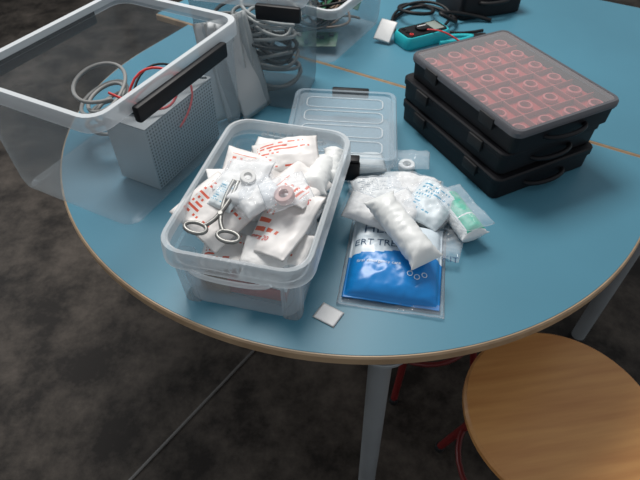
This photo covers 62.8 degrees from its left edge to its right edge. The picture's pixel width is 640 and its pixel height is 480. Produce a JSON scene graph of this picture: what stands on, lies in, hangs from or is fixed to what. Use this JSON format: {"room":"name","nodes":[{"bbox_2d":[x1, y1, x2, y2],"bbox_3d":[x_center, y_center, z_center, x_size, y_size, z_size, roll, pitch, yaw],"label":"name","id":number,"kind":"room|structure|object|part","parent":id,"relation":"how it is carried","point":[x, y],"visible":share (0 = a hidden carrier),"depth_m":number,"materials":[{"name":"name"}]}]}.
{"room":"classroom workshop","nodes":[
{"label":"classroom workshop","id":0,"kind":"room"},
{"bbox_2d":[0,0,639,479],"bbox_3d":[0.000,-0.047,2.120,8.000,0.100,8.000,0,46,0],"label":"floor","id":1,"kind":"structure","parent":0,"point":[94,379],"depth_m":1.62,"materials":[{"name":"carpet"}]},
{"bbox_2d":[129,350,254,479],"bbox_3d":[-0.355,0.493,1.529,0.009,0.004,1.600,28,52,24],"label":"strip","id":2,"kind":"object","parent":1,"relation":"on","point":[200,406],"visible":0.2,"depth_m":1.51,"materials":[{"name":"grey metal"}]},
{"bbox_2d":[60,25,639,479],"bbox_3d":[-0.047,0.109,1.382,1.324,0.750,0.845,23,50,21],"label":"table","id":3,"kind":"object","parent":1,"relation":"on","point":[548,250],"visible":0.64,"depth_m":0.96,"materials":[{"name":"blue laminate"}]},
{"bbox_2d":[0,0,236,135],"bbox_3d":[-0.392,-0.276,1.055,0.346,0.250,0.420,20,49,18],"label":"storage box","id":4,"kind":"object","parent":3,"relation":"on","point":[155,92],"depth_m":0.97,"materials":[{"name":"white"}]},
{"bbox_3d":[-0.450,-0.299,1.114,0.130,0.095,0.158,0,46,0],"label":"grey cable coil","id":5,"kind":"part","parent":4,"relation":"part of","materials":[{"name":"grey plastic"}]},
{"bbox_2d":[107,63,218,188],"bbox_3d":[-0.312,-0.253,1.054,0.111,0.204,0.212,20,49,18],"label":"supplies","id":6,"kind":"object","parent":4,"relation":"in","point":[153,151],"visible":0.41,"depth_m":1.03,"materials":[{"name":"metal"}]},
{"bbox_3d":[-0.316,-0.282,1.027,0.102,0.003,0.212,20,49,18],"label":"plate","id":7,"kind":"part","parent":6,"relation":"part of","materials":[{"name":"grey paint"}]},
{"bbox_2d":[192,9,270,121],"bbox_3d":[-0.186,-0.383,1.178,0.153,0.217,0.086,-30,54,-26],"label":"plastic bag","id":8,"kind":"object","parent":3,"relation":"on","point":[238,82],"visible":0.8,"depth_m":1.19,"materials":[{"name":"white"}]},
{"bbox_2d":[160,119,350,311],"bbox_3d":[-0.092,-0.046,0.915,0.241,0.139,0.374,10,47,9],"label":"storage box","id":9,"kind":"object","parent":3,"relation":"on","point":[175,219],"visible":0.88,"depth_m":0.84,"materials":[{"name":"white"}]},
{"bbox_2d":[200,269,230,293],"bbox_3d":[-0.168,0.063,0.878,0.050,0.026,0.040,11,47,10],"label":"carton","id":10,"kind":"object","parent":9,"relation":"in","point":[205,284],"visible":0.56,"depth_m":0.86,"materials":[{"name":"white paper"}]},
{"bbox_3d":[-0.133,0.060,0.770,0.130,0.015,0.012,10,47,9],"label":"handle","id":11,"kind":"part","parent":9,"relation":"part of","materials":[{"name":"white"}]},
{"bbox_2d":[227,269,290,301],"bbox_3d":[-0.100,0.071,0.864,0.102,0.041,0.039,8,47,7],"label":"carton","id":12,"kind":"object","parent":9,"relation":"in","point":[271,293],"visible":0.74,"depth_m":0.85,"materials":[{"name":"white paper"}]},
{"bbox_2d":[238,267,290,292],"bbox_3d":[-0.087,0.059,0.833,0.079,0.035,0.036,9,47,8],"label":"roll","id":13,"kind":"object","parent":12,"relation":"on","point":[268,277],"visible":0.67,"depth_m":0.82,"materials":[{"name":"white fabric"}]},
{"bbox_2d":[238,235,288,274],"bbox_3d":[-0.085,0.022,0.823,0.080,0.025,0.052,10,47,9],"label":"packet","id":14,"kind":"object","parent":13,"relation":"on","point":[248,254],"visible":0.68,"depth_m":0.81,"materials":[{"name":"white paper"}]},
{"bbox_2d":[287,234,314,269],"bbox_3d":[-0.042,0.014,0.825,0.063,0.040,0.056,23,50,20],"label":"packet","id":15,"kind":"object","parent":14,"relation":"on","point":[301,251],"visible":0.48,"depth_m":0.81,"materials":[{"name":"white paper"}]},
{"bbox_2d":[200,192,328,284],"bbox_3d":[-0.089,-0.038,0.932,0.185,0.078,0.289,10,47,9],"label":"packets","id":16,"kind":"object","parent":9,"relation":"in","point":[229,251],"visible":0.08,"depth_m":0.86,"materials":[{"name":"grey paper"}]},
{"bbox_2d":[169,171,256,253],"bbox_3d":[-0.167,-0.046,0.851,0.102,0.055,0.111,33,55,28],"label":"packet","id":17,"kind":"object","parent":16,"relation":"on","point":[198,209],"visible":0.65,"depth_m":0.84,"materials":[{"name":"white paper"}]},
{"bbox_2d":[182,179,240,243],"bbox_3d":[-0.144,-0.038,0.818,0.089,0.033,0.121,31,53,26],"label":"scissors","id":18,"kind":"object","parent":17,"relation":"on","point":[225,203],"visible":1,"depth_m":0.81,"materials":[{"name":"silver metal"}]},
{"bbox_3d":[-0.148,-0.063,0.836,0.017,0.008,0.082,15,60,8],"label":"blade","id":19,"kind":"part","parent":18,"relation":"part of","materials":[{"name":"silver metal"}]},
{"bbox_3d":[-0.148,-0.063,0.836,0.017,0.008,0.082,15,60,8],"label":"blade","id":20,"kind":"part","parent":18,"relation":"part of","materials":[{"name":"silver metal"}]},
{"bbox_2d":[213,158,275,204],"bbox_3d":[-0.129,-0.097,0.864,0.095,0.044,0.114,16,48,14],"label":"packet","id":21,"kind":"object","parent":17,"relation":"on","point":[262,170],"visible":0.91,"depth_m":0.86,"materials":[{"name":"white paper"}]},
{"bbox_2d":[207,180,234,212],"bbox_3d":[-0.151,-0.072,0.846,0.045,0.020,0.048,23,50,20],"label":"packet","id":22,"kind":"object","parent":21,"relation":"on","point":[215,200],"visible":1,"depth_m":0.84,"materials":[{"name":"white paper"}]},
{"bbox_2d":[240,169,255,183],"bbox_3d":[-0.117,-0.101,0.847,0.026,0.018,0.027,-17,49,-16],"label":"tape roll","id":23,"kind":"object","parent":21,"relation":"on","point":[249,172],"visible":1,"depth_m":0.84,"materials":[{"name":"white fabric"}]},
{"bbox_2d":[236,176,285,218],"bbox_3d":[-0.098,-0.074,0.836,0.086,0.032,0.070,-27,52,-23],"label":"packet","id":24,"kind":"object","parent":21,"relation":"on","point":[261,197],"visible":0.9,"depth_m":0.82,"materials":[{"name":"white paper"}]},
{"bbox_2d":[222,145,279,178],"bbox_3d":[-0.109,-0.117,0.908,0.122,0.046,0.083,6,47,5],"label":"packet","id":25,"kind":"object","parent":16,"relation":"on","point":[232,152],"visible":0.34,"depth_m":0.91,"materials":[{"name":"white paper"}]},
{"bbox_2d":[205,169,224,189],"bbox_3d":[-0.153,-0.102,0.892,0.071,0.030,0.060,-14,48,-14],"label":"packet","id":26,"kind":"object","parent":25,"relation":"on","point":[210,172],"visible":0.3,"depth_m":0.89,"materials":[{"name":"white paper"}]},
{"bbox_2d":[252,135,318,172],"bbox_3d":[-0.061,-0.145,0.930,0.121,0.049,0.083,-3,46,-3],"label":"packet","id":27,"kind":"object","parent":25,"relation":"on","point":[285,152],"visible":0.7,"depth_m":0.92,"materials":[{"name":"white paper"}]},
{"bbox_2d":[251,136,274,151],"bbox_3d":[-0.079,-0.162,0.967,0.101,0.024,0.070,12,47,11],"label":"packet","id":28,"kind":"object","parent":16,"relation":"on","point":[260,140],"visible":0.09,"depth_m":0.98,"materials":[{"name":"white paper"}]},
{"bbox_2d":[241,196,325,261],"bbox_3d":[-0.061,-0.026,0.841,0.099,0.070,0.129,26,51,22],"label":"packet","id":29,"kind":"object","parent":16,"relation":"on","point":[279,229],"visible":0.78,"depth_m":0.82,"materials":[{"name":"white paper"}]},
{"bbox_2d":[274,185,294,205],"bbox_3d":[-0.056,-0.070,0.824,0.032,0.022,0.033,26,51,22],"label":"tape roll","id":30,"kind":"object","parent":29,"relation":"on","point":[283,189],"visible":1,"depth_m":0.82,"materials":[{"name":"pink"}]},
{"bbox_3d":[-0.042,0.084,0.818,0.038,0.100,0.039,10,47,9],"label":"corner post","id":31,"kind":"part","parent":9,"relation":"part of","materials":[{"name":"white"}]},
{"bbox_2d":[324,146,345,183],"bbox_3d":[0.021,-0.133,0.934,0.044,0.039,0.088,6,47,6],"label":"roll","id":32,"kind":"object","parent":9,"relation":"in","point":[335,152],"visible":0.48,"depth_m":0.93,"materials":[{"name":"white fabric"}]},
{"bbox_2d":[304,154,332,195],"bbox_3d":[-0.001,-0.112,0.903,0.053,0.051,0.105,10,47,9],"label":"roll","id":33,"kind":"object","parent":32,"relation":"on","point":[318,175],"visible":0.84,"depth_m":0.88,"materials":[{"name":"white fabric"}]},
{"bbox_2d":[272,161,334,208],"bbox_3d":[-0.031,-0.092,0.871,0.077,0.035,0.101,26,51,23],"label":"packet","id":34,"kind":"object","parent":33,"relation":"on","point":[294,175],"visible":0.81,"depth_m":0.86,"materials":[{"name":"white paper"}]},
{"bbox_2d":[195,0,316,81],"bbox_3d":[-0.148,-0.478,1.239,0.270,0.265,0.203,10,47,9],"label":"storage box","id":35,"kind":"object","parent":3,"relation":"on","point":[288,11],"visible":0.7,"depth_m":1.08,"materials":[{"name":"grey"}]},
{"bbox_2d":[214,3,302,90],"bbox_3d":[-0.151,-0.471,1.254,0.218,0.208,0.129,12,47,11],"label":"cable bundle","id":36,"kind":"object","parent":35,"relation":"in","point":[268,53],"visible":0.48,"depth_m":1.22,"materials":[{"name":"grey"}]},
{"bbox_2d":[312,302,343,327],"bbox_3d":[0.014,0.121,0.850,0.040,0.001,0.034,25,51,21],"label":"paper scrap","id":37,"kind":"object","parent":3,"relation":"on","point":[326,313],"visible":1,"depth_m":0.85,"materials":[{"name":"white paper"}]},
{"bbox_2d":[287,87,397,180],"bbox_3d":[0.049,-0.232,1.141,0.232,0.070,0.283,4,46,3],"label":"lid","id":38,"kind":"object","parent":3,"relation":"on","point":[353,172],"visible":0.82,"depth_m":1.15,"materials":[{"name":"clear plastic"}]},
{"bbox_2d":[289,103,393,171],"bbox_3d":[0.049,-0.226,1.148,0.220,0.052,0.250,4,46,3],"label":"tub","id":39,"kind":"object","parent":38,"relation":"in","point":[391,124],"depth_m":1.14,"materials":[{"name":"plastic"}]},
{"bbox_2d":[342,152,386,173],"bbox_3d":[0.091,-0.162,1.092,0.090,0.024,0.060,-4,46,-4],"label":"packet","id":40,"kind":"object","parent":38,"relation":"in","point":[373,162],"visible":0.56,"depth_m":1.08,"materials":[{"name":"plastic"}]},
{"bbox_3d":[0.110,0.410,1.107,0.041,0.720,0.041,-1,46,1],"label":"leg","id":41,"kind":"part","parent":3,"relation":"part of","materials":[{"name":"grey paint"}]},
{"bbox_3d":[0.102,0.163,0.849,0.100,0.008,0.100,0,46,0],"label":"mounting plate","id":42,"kind":"part","parent":3,"relation":"part of","materials":[{"name":"grey paint"}]},
{"bbox_2d":[398,159,414,171],"bbox_3d":[0.183,-0.157,1.108,0.034,0.014,0.034,0,46,0],"label":"tape roll","id":43,"kind":"object","parent":3,"relation":"on","point":[405,165],"visible":0.94,"depth_m":1.10,"materials":[{"name":"white plastic"}]},
{"bbox_2d":[381,172,440,193],"bbox_3d":[0.176,-0.106,1.030,0.130,0.040,0.076,11,47,10],"label":"packet","id":44,"kind":"object","parent":3,"relation":"on","point":[410,181],"visible":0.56,"depth_m":1.03,"materials":[{"name":"white plastic"}]},
{"bbox_2d":[350,176,400,197],"bbox_3d":[0.116,-0.098,1.018,0.110,0.037,0.082,-8,47,-8],"label":"packet","id":45,"kind":"object","parent":44,"relation":"on","point":[374,187],"visible":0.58,"depth_m":1.01,"materials":[{"name":"white plastic"}]},
{"bbox_2d":[446,191,488,241],"bbox_3d":[0.259,-0.044,0.973,0.060,0.054,0.113,-16,48,-15],"label":"packet","id":46,"kind":"object","parent":3,"relation":"on","point":[462,220],"visible":0.88,"depth_m":0.94,"materials":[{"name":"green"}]},
{"bbox_2d":[403,97,592,197],"bbox_3d":[0.383,-0.238,1.162,0.265,0.052,0.358,-20,50,-18],"label":"case","id":47,"kind":"object","parent":3,"relation":"on","point":[494,185],"visible":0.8,"depth_m":1.07,"materials":[{"name":"black plastic"}]},
{"bbox_2d":[405,72,598,173],"bbox_3d":[0.382,-0.282,1.131,0.265,0.052,0.358,-21,50,-19],"label":"case","id":48,"kind":"object","parent":47,"relation":"on","point":[473,139],"visible":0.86,"depth_m":1.05,"materials":[{"name":"black plastic"}]},
{"bbox_2d":[413,30,618,153],"bbox_3d":[0.394,-0.316,1.089,0.267,0.054,0.360,-20,50,-18],"label":"case","id":49,"kind":"object","parent":48,"relation":"on","point":[519,98],"visible":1,"depth_m":1.07,"materials":[{"name":"black plastic"}]},
{"bbox_2d":[425,58,436,66],"bbox_3d":[0.241,-0.388,1.146,0.030,0.009,0.030,-20,50,-18],"label":"cup","id":50,"kind":"object","parent":49,"relation":"on","point":[433,61],"depth_m":1.15,"materials":[{"name":"red"}]},
{"bbox_2d":[440,69,452,78],"bbox_3d":[0.267,-0.351,1.111,0.030,0.009,0.030,-20,50,-18],"label":"cup","id":51,"kind":"object","parent":49,"relation":"on","point":[448,72],"depth_m":1.12,"materials":[{"name":"red"}]},
{"bbox_2d":[447,52,461,60],"bbox_3d":[0.299,-0.409,1.166,0.030,0.009,0.030,-20,50,-18],"label":"cup","id":52,"kind":"object","parent":49,"relation":"on","point":[451,56],"depth_m":1.16,"materials":[{"name":"red"}]},
{"bbox_2d":[457,82,469,90],"bbox_3d":[0.292,-0.314,1.076,0.030,0.009,0.030,-20,50,-18],"label":"cup","id":53,"kind":"object","parent":49,"relation":"on","point":[465,85],"depth_m":1.08,"materials":[{"name":"red"}]},
{"bbox_2d":[463,63,477,72],"bbox_3d":[0.325,-0.372,1.131,0.030,0.009,0.030,-20,50,-18],"label":"cup","id":54,"kind":"object","parent":49,"relation":"on","point":[467,67],"depth_m":1.13,"materials":[{"name":"red"}]},
{"bbox_2d":[471,46,484,54],"bbox_3d":[0.357,-0.430,1.187,0.030,0.009,0.030,-20,50,-18],"label":"cup","id":55,"kind":"object","parent":49,"relation":"on","point":[475,50],"depth_m":1.18,"materials":[{"name":"red"}]},
{"bbox_2d":[474,95,487,104],"bbox_3d":[0.318,-0.278,1.041,0.030,0.009,0.030,-20,50,-18],"label":"cup","id":56,"kind":"object","parent":49,"relation":"on","point":[483,98],"depth_m":1.04,"materials":[{"name":"red"}]},
{"bbox_2d":[480,74,494,84],"bbox_3d":[0.350,-0.335,1.096,0.030,0.009,0.030,-20,50,-18],"label":"cup","id":57,"kind":"object","parent":49,"relation":"on","point":[485,79],"depth_m":1.09,"materials":[{"name":"red"}]},
{"bbox_2d":[487,56,501,65],"bbox_3d":[0.383,-0.393,1.152,0.030,0.009,0.030,-20,50,-18],"label":"cup","id":58,"kind":"object","parent":49,"relation":"on","point":[491,60],"depth_m":1.15,"materials":[{"name":"red"}]},
{"bbox_2d":[493,40,506,48],"bbox_3d":[0.415,-0.451,1.207,0.030,0.009,0.030,-20,50,-18],"label":"cup","id":59,"kind":"object","parent":49,"relation":"on","point":[498,44],"depth_m":1.20,"materials":[{"name":"red"}]},
{"bbox_2d":[497,87,512,97],"bbox_3d":[0.376,-0.299,1.061,0.030,0.009,0.030,-20,50,-18],"label":"cup","id":60,"kind":"object","parent":49,"relation":"on","point":[502,92],"depth_m":1.06,"materials":[{"name":"red"}]},
{"bbox_2d":[504,68,518,77],"bbox_3d":[0.408,-0.356,1.117,0.030,0.009,0.030,-20,50,-18],"label":"cup","id":61,"kind":"object","parent":49,"relation":"on","point":[508,72],"depth_m":1.11,"materials":[{"name":"red"}]},
{"bbox_2d":[429,43,597,128],"bbox_3d":[0.392,-0.317,1.100,0.244,0.022,0.324,-20,50,-18],"label":"tray","id":62,"kind":"object","parent":49,"relation":"on","point":[525,88],"depth_m":1.08,"materials":[{"name":"red"}]},
{"bbox_2d":[510,50,523,59],"bbox_3d":[0.441,-0.414,1.172,0.030,0.009,0.030,-20,50,-18],"label":"cup","id":63,"kind":"object","parent":49,"relation":"on","point":[514,54],"depth_m":1.17,"materials":[{"name":"red"}]},
{"bbox_2d":[512,123,526,128],"bbox_3d":[0.369,-0.204,0.971,0.030,0.009,0.030,-20,50,-18],"label":"cup","id":64,"kind":"object","parent":49,"relation":"on","point":[517,125],"depth_m":0.98,"materials":[{"name":"red"}]},
{"bbox_2d":[517,100,532,111],"bbox_3d":[0.401,-0.262,1.026,0.030,0.009,0.030,-20,50,-18],"label":"cup","id":65,"kind":"object","parent":49,"relation":"on","point":[522,105],"depth_m":1.03,"materials":[{"name":"red"}]},
{"bbox_2d":[522,80,537,90],"bbox_3d":[0.434,-0.320,1.082,0.030,0.009,0.030,-20,50,-18],"label":"cup","id":66,"kind":"object","parent":49,"relation":"on","point":[528,85],"depth_m":1.08,"materials":[{"name":"red"}]},
{"bbox_2d":[527,61,541,70],"bbox_3d":[0.467,-0.377,1.137,0.030,0.009,0.030,-20,50,-18],"label":"cup","id":67,"kind":"object","parent":49,"relation":"on","point":[531,65],"depth_m":1.14,"materials":[{"name":"red"}]},
{"bbox_2d":[537,115,552,123],"bbox_3d":[0.427,-0.226,0.992,0.030,0.009,0.030,-20,50,-18],"label":"cup","id":68,"kind":"object","parent":49,"relation":"on","point":[540,118],"depth_m":1.00,"materials":[{"name":"red"}]},
{"bbox_2d":[542,93,557,103],"bbox_3d":[0.459,-0.283,1.047,0.030,0.009,0.030,-20,50,-18],"label":"cup","id":69,"kind":"object","parent":49,"relation":"on","point":[547,98],"depth_m":1.04,"materials":[{"name":"red"}]},
{"bbox_2d":[546,73,561,82],"bbox_3d":[0.492,-0.341,1.102,0.030,0.009,0.030,-20,50,-18],"label":"cup","id":70,"kind":"object","parent":49,"relation":"on","point":[550,77],"depth_m":1.10,"materials":[{"name":"red"}]},
{"bbox_3d":[0.471,-0.203,0.991,0.110,0.010,0.023,-20,50,-18],"label":"carry handle","id":71,"kind":"part","parent":49,"relation":"part of","materials":[{"name":"black plastic"}]},
{"bbox_2d":[562,107,578,114],"bbox_3d":[0.485,-0.246,1.012,0.030,0.009,0.030,-20,50,-18],"label":"cup","id":72,"kind":"object","parent":49,"relation":"on","point":[565,110],"depth_m":1.02,"materials":[{"name":"red"}]},
{"bbox_2d":[566,85,581,95],"bbox_3d":[0.517,-0.304,1.067,0.030,0.009,0.030,-20,50,-18],"label":"cup","id":73,"kind":"object","parent":49,"relation":"on","point":[572,90],"depth_m":1.07,"materials":[{"name":"red"}]},
{"bbox_2d":[587,99,602,106],"bbox_3d":[0.543,-0.267,1.032,0.030,0.009,0.030,-20,50,-18],"label":"cup","id":74,"kind":"object","parent":49,"relation":"on","point":[590,102],"depth_m":1.04,"materials":[{"name":"red"}]},
{"bbox_3d":[0.462,-0.172,1.034,0.110,0.010,0.023,-21,50,-19],"label":"carry handle","id":75,"kind":"part","parent":48,"relation":"part of","materials":[{"name":"black plastic"}]},
{"bbox_3d":[0.460,-0.126,1.064,0.110,0.010,0.023,-20,50,-18],"label":"carry handle","id":76,"kind":"part","parent":47,"relation":"part of","materials":[{"name":"black plastic"}]},
{"label":"bag","id":77,"kind":"object","parent":3,"relation":"on","visible":0},
{"bbox_2d":[341,221,458,310],"bbox_3d":[0.145,0.035,0.908,0.190,0.042,0.178,8,47,7],"label":"bag","id":78,"kind":"object","parent":77,"relation":"on","point":[377,270],"visible":0.7,"depth_m":0.87,"materials":[{"name":"blue plastic"}]},
{"bbox_2d":[365,225,385,232],"bbox_3d":[0.108,-0.019,0.939,0.054,0.008,0.020,8,50,7],"label":"print","id":79,"kind":"object","parent":78,"relation":"on","point":[368,229],"depth_m":0.94,"materials":[{"name":"black paint"}]},
{"bbox_2d":[357,259,400,263],"bbox_3d":[0.099,0.038,0.888,0.074,0.012,0.007,9,47,8],"label":"print","id":80,"kind":"object","parent":78,"relation":"on","point":[359,261],"depth_m":0.89,"materials":[{"name":"white paint"}]},
{"bbox_2d":[363,190,442,270],"bbox_3d":[0.139,-0.019,0.890,0.064,0.065,0.150,-21,50,-19],"label":"packet","id":81,"kind":"object","parent":78,"relation":"on","point":[413,244],"visible":1,"depth_m":0.87,"materials":[{"name":"white"}]},
{"bbox_2d":[355,238,458,262],"bbox_3d":[0.152,0.016,0.916,0.182,0.026,0.013,8,50,7],"label":"print","id":82,"kind":"object","parent":78,"relation":"on","point":[377,244],"depth_m":0.91},
{"bbox_3d":[0.225,-0.003,0.950,0.070,0.019,0.100,15,48,14],"label":"bag","id":83,"kind":"object","parent":3,"relation":"on","visible":0},
{"bbox_2d":[412,179,454,231],"bbox_3d":[0.205,-0.072,0.972,0.094,0.042,0.104,32,54,27],"label":"packet","id":84,"kind":"object","parent":83,"relation":"on","point":[433,201],"visible":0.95,"depth_m":0.96,"materials":[{"name":"white plastic"}]},
{"bbox_2d":[394,189,416,221],"bbox_3d":[0.150,-0.062,0.972,0.089,0.032,0.082,-22,50,-20],"label":"packet","id":85,"kind":"object","parent":84,"relation":"on","point":[404,196],"visible":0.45,"depth_m":0.97,"materials":[{"name":"white paper"}]},
{"bbox_2d":[341,191,384,231],"bbox_3d":[0.088,-0.058,0.951,0.098,0.038,0.075,15,48,13],"label":"packet","id":86,"kind":"object","parent":85,"relation":"on","point":[354,209],"visible":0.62,"depth_m":0.94,"materials":[{"name":"white paper"}]},
{"bbox_2d":[156,0,639,342],"bbox_3d":[0.387,-0.417,1.888,1.600,0.750,0.847,23,50,21],"label":"rectangular table","id":87,"kind":"object","parent":1,"relation":"on","point":[599,40],"visible":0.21,"depth_m":1.52,"materials":[{"name":"blue wood"}]},
{"bbox_2d":[301,0,380,19],"bbox_3d":[0.008,-0.661,1.495,0.260,0.150,0.340,22,50,20],"label":"storage box","id":88,"kind":"object","parent":87,"relation":"on","point":[329,14],"visible":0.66,"depth_m":1.32,"materials":[{"name":"grey"}]},
{"bbox_2d":[293,0,360,47],"bbox_3d":[0.018,-0.653,1.500,0.222,0.127,0.256,0,46,0],"label":"electronics","id":89,"kind":"object","parent":88,"relation":"in","point":[309,38],"visible":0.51,"depth_m":1.46,"materials":[{"name":"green plastic"}]},
{"bbox_2d":[373,18,397,43],"bbox_3d":[0.187,-0.599,1.502,0.050,0.046,0.052,23,50,20],"label":"paper label","id":90,"kind":"object","parent":87,"relation":"on","point":[385,30],"visible":1,"depth_m":1.50,"materials":[{"name":"white paper"}]},
{"bbox_2d":[394,20,449,50],"bbox_3d":[0.294,-0.596,1.508,0.155,0.046,0.080,-21,50,-19],"label":"multimeter","id":91,"kind":"object","parent":87,"relation":"on","point":[416,36],"visible":1,"depth_m":1.49,"materials":[{"name":"teal plastic"}]},
{"bbox_2d":[391,0,483,33],"bbox_3d":[0.350,-0.676,1.587,0.272,0.039,0.166,0,46,0],"label":"power cable","id":92,"kind":"object","parent":87,"relation":"on","point":[420,1],"visible":0.63,"depth_m":1.61,"materials":[{"name":"black plastic"}]},
{"bbox_2d":[394,2,491,22],"bbox_3d":[0.368,-0.701,1.603,0.317,0.053,0.163,6,47,6],"label":"power cable","id":93,"kind":"object","parent":87,"relation":"on","point":[443,13],"visible":0.94,"depth_m":1.60,"materials":[{"name":"black plastic"}]},
{"bbox_2d":[427,29,458,40],"bbox_3d":[0.381,-0.565,1.477,0.164,0.040,0.029,22,50,20],"label":"lead","id":94,"kind":"object","parent":87,"relation":"on","point":[427,29],"visible":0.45,"depth_m":1.47,"materials":[{"name":"red plastic"}]},
{"bbox_2d":[439,33,485,44],"bbox_3d":[0.409,-0.585,1.514,0.152,0.011,0.046,-11,47,-10],"label":"pliers","id":95,"kind":"object","parent":87,"relation":"on","point":[460,36],"visible":0.66,"depth_m":1.51,"materials":[{"name":"teal plastic"}]},
{"bbox_3d":[0.394,-0.573,1.502,0.115,0.011,0.019,-17,49,-16],"label":"handle","id":96,"kind":"part","parent":95,"relation":"part of","materials":[{"name":"teal plastic"}]},
{"bbox_3d":[0.388,-0.590,1.518,0.115,0.011,0.019,-5,46,-5],"label":"handle","id":97,"kind":"part","parent":95,"relation":"part of","materials":[{"name":"teal plastic"}]},
{"bbox_2d":[436,0,520,19],"bbox_3d":[0.509,-0.775,1.657,0.220,0.080,0.195,-14,48,-14],"label":"tool case","id":98,"kind":"object","parent":87,"relation":"on","point":[486,8],"visible":0.99,"depth_m":1.61,"materials":[{"name":"black plastic"}]},
{"bbox_3d":[0.538,-0.725,1.595,0.112,0.011,0.026,-14,48,-14],"label":"handle","id":99,"kind":"part","parent":98,"relation":"part of","materials":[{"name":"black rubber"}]},
{"bbox_3d":[0.829,0.072,1.436,0.041,0.720,0.041,0,46,0],"label":"leg","id":100,"kind":"part","parent":87,"relation":"part of","materials":[{"name":"grey paint"}]},
{"bbox_2d":[389,353,476,404],"bbox_3d":[0.299,0.198,1.506,0.390,0.450,0.390,-14,48,-14],"label":"wooden stool","id":101,"kind":"object","parent":1,"relation":"on","point":[393,400],"visible":0.13,"depth_m":1.46,"materials":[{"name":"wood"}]},
{"bbox_3d":[0.233,0.302,1.415,0.020,0.419,0.093,19,49,17],"label":"leg","id":102,"kind":"part","parent":101,"relation":"part of","materials":[{"name":"red metal"}]},
{"bbox_3d":[0.437,0.250,1.466,0.093,0.419,0.020,19,49,17],"label":"leg","id":103,"kind":"part","parent":101,"relation":"part of","materials":[{"name":"red"}]},
{"bbox_2d":[435,332,639,479],"bbox_3d":[0.487,0.503,1.216,0.390,0.450,0.390,-7,47,-7],"label":"wooden stool","id":104,"kind":"object","parent":1,"relation":"on","point":[536,406],"visible":0.96,"depth_m":1.06,"materials":[{"name":"orange wood"}]},
{"bbox_3d":[0.362,0.443,1.281,0.093,0.419,0.020,27,52,23],"label":"leg","id":105,"kind":"part","parent":104,"relation":"part of","materials":[{"name":"red metal"}]}
]}

